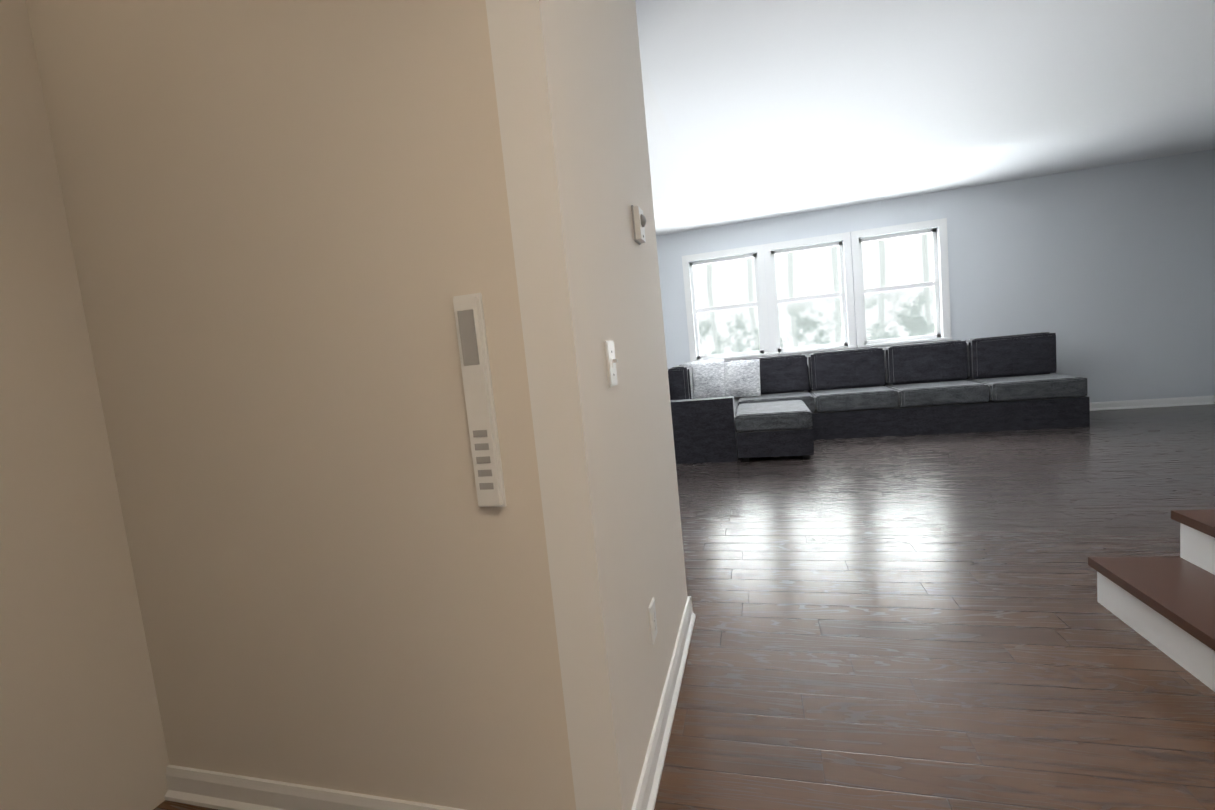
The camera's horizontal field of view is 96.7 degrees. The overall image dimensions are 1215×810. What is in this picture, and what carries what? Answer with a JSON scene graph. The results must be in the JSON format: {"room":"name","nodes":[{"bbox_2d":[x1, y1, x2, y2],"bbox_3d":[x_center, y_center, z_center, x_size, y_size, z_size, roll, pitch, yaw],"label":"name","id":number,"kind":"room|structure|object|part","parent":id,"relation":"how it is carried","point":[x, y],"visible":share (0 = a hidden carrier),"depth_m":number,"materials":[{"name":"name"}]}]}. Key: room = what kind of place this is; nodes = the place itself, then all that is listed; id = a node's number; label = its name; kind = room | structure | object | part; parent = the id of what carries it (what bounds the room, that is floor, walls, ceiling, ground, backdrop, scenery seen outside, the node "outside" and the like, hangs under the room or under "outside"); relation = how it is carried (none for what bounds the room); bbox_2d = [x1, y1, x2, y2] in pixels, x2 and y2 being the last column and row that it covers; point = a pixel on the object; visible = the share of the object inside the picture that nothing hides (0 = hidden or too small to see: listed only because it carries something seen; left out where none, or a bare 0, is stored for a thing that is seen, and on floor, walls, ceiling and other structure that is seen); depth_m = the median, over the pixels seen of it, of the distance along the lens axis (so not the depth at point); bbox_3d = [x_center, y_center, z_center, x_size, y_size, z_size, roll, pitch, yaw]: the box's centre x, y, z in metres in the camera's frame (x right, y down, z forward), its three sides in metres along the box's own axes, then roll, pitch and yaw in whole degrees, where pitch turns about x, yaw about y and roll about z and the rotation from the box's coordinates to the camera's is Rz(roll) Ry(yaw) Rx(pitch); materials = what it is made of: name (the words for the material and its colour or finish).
{"room":"living room","nodes":[
{"label":"living room","id":0,"kind":"room"},
{"bbox_2d":[0,0,167,809],"bbox_3d":[-1.735,-0.050,0.698,0.115,2.700,2.345,-4,6,16],"label":"wall","id":1,"kind":"structure","parent":0,"point":[80,729],"depth_m":1.42,"materials":[{"name":"beige paint"}]},
{"bbox_2d":[24,0,575,809],"bbox_3d":[-0.779,-0.220,1.483,1.305,2.700,0.300,-4,6,16],"label":"wall","id":2,"kind":"structure","parent":0,"point":[248,252],"depth_m":1.34,"materials":[{"name":"beige paint"}]},
{"bbox_2d":[453,293,506,506],"bbox_3d":[-0.288,-0.004,1.206,0.066,0.480,0.022,-4,6,16],"label":"panel","id":3,"kind":"object","parent":2,"relation":"attached to","point":[477,383],"visible":1,"depth_m":1.20,"materials":[{"name":"white plastic"}]},
{"bbox_2d":[485,0,687,809],"bbox_3d":[-1.278,0.259,-3.010,0.115,2.700,11.070,-4,6,16],"label":"wall","id":4,"kind":"structure","parent":0,"point":[570,102],"depth_m":1.26,"materials":[{"name":"beige paint"}]},
{"bbox_2d":[605,341,617,386],"bbox_3d":[0.017,-0.109,1.408,0.019,0.118,0.072,-4,6,16],"label":"light switch","id":5,"kind":"object","parent":4,"relation":"attached to","point":[611,360],"visible":0.98,"depth_m":1.40,"materials":[{"name":"white plastic"}]},
{"bbox_2d":[631,205,645,244],"bbox_3d":[0.114,-0.615,1.842,0.039,0.115,0.085,-4,6,16],"label":"thermostat","id":6,"kind":"object","parent":4,"relation":"attached to","point":[639,220],"visible":0.98,"depth_m":1.81,"materials":[{"name":"white plastic"}]},
{"bbox_2d":[648,597,657,644],"bbox_3d":[0.144,0.670,1.678,0.009,0.118,0.072,-4,6,16],"label":"outlet","id":7,"kind":"object","parent":4,"relation":"attached to","point":[653,620],"visible":1,"depth_m":1.66,"materials":[{"name":"white plastic"}]},
{"bbox_2d":[153,404,1214,809],"bbox_3d":[-0.051,1.266,0.082,11.000,0.120,18.000,-4,6,16],"label":"floor","id":8,"kind":"structure","parent":0,"point":[909,622],"depth_m":2.12,"materials":[{"name":"brown wood"}]},
{"bbox_2d":[735,400,813,461],"bbox_3d":[1.737,0.254,5.679,0.708,0.475,1.022,-4,6,16],"label":"chaise ottoman","id":9,"kind":"object","parent":8,"relation":"on","point":[774,429],"visible":0.98,"depth_m":5.21,"materials":[{"name":"fabric"}]},
{"bbox_2d":[668,332,1089,463],"bbox_3d":[2.666,-0.124,5.947,4.380,0.992,1.950,-4,6,16],"label":"sectional sofa","id":10,"kind":"object","parent":8,"relation":"on","point":[1002,383],"visible":0.96,"depth_m":5.93,"materials":[{"name":"fabric"}]},
{"bbox_2d":[1088,509,1214,691],"bbox_3d":[2.856,-0.444,1.251,2.580,2.477,1.070,-4,6,16],"label":"stairs","id":11,"kind":"structure","parent":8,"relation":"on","point":[1166,605],"depth_m":1.93,"materials":[{"name":"brown wood"}]},
{"bbox_2d":[635,0,1214,235],"bbox_3d":[-0.485,-1.457,-0.760,11.000,0.120,16.800,-4,6,16],"label":"ceiling","id":12,"kind":"structure","parent":0,"point":[759,109],"depth_m":3.63,"materials":[{"name":"paint"}]},
{"bbox_2d":[656,149,1214,402],"bbox_3d":[-0.326,-0.070,-0.550,10.630,2.700,16.360,-4,6,16],"label":"wall","id":13,"kind":"structure","parent":0,"point":[1106,274],"depth_m":6.11,"materials":[{"name":"white paint"}]},
{"bbox_2d":[164,395,1214,809],"bbox_3d":[-0.220,1.231,-0.503,10.400,0.092,16.200,-4,6,16],"label":"baseboard","id":14,"kind":"structure","parent":13,"relation":"attached to","point":[210,789],"depth_m":1.56,"materials":[{"name":"white"}]},
{"bbox_2d":[682,218,951,361],"bbox_3d":[2.577,-1.359,6.901,3.128,1.495,0.160,-4,6,16],"label":"window","id":15,"kind":"structure","parent":13,"relation":"in","point":[766,254],"depth_m":6.86,"materials":[{"name":"white"}]},
{"bbox_3d":[2.591,-1.373,6.955,2.960,1.310,0.004,-4,6,16],"label":"living room window glass","id":16,"kind":"part","parent":15,"relation":"part of","materials":[{"name":"clear glass"}]},
{"label":"outside","id":17,"kind":"structure","parent":0,"visible":0},
{"bbox_2d":[693,233,935,355],"bbox_3d":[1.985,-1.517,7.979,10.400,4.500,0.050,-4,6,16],"label":"window panes","id":18,"kind":"structure","parent":17,"point":[812,338],"depth_m":7.68,"materials":[{"name":"clear glass"}]}
]}

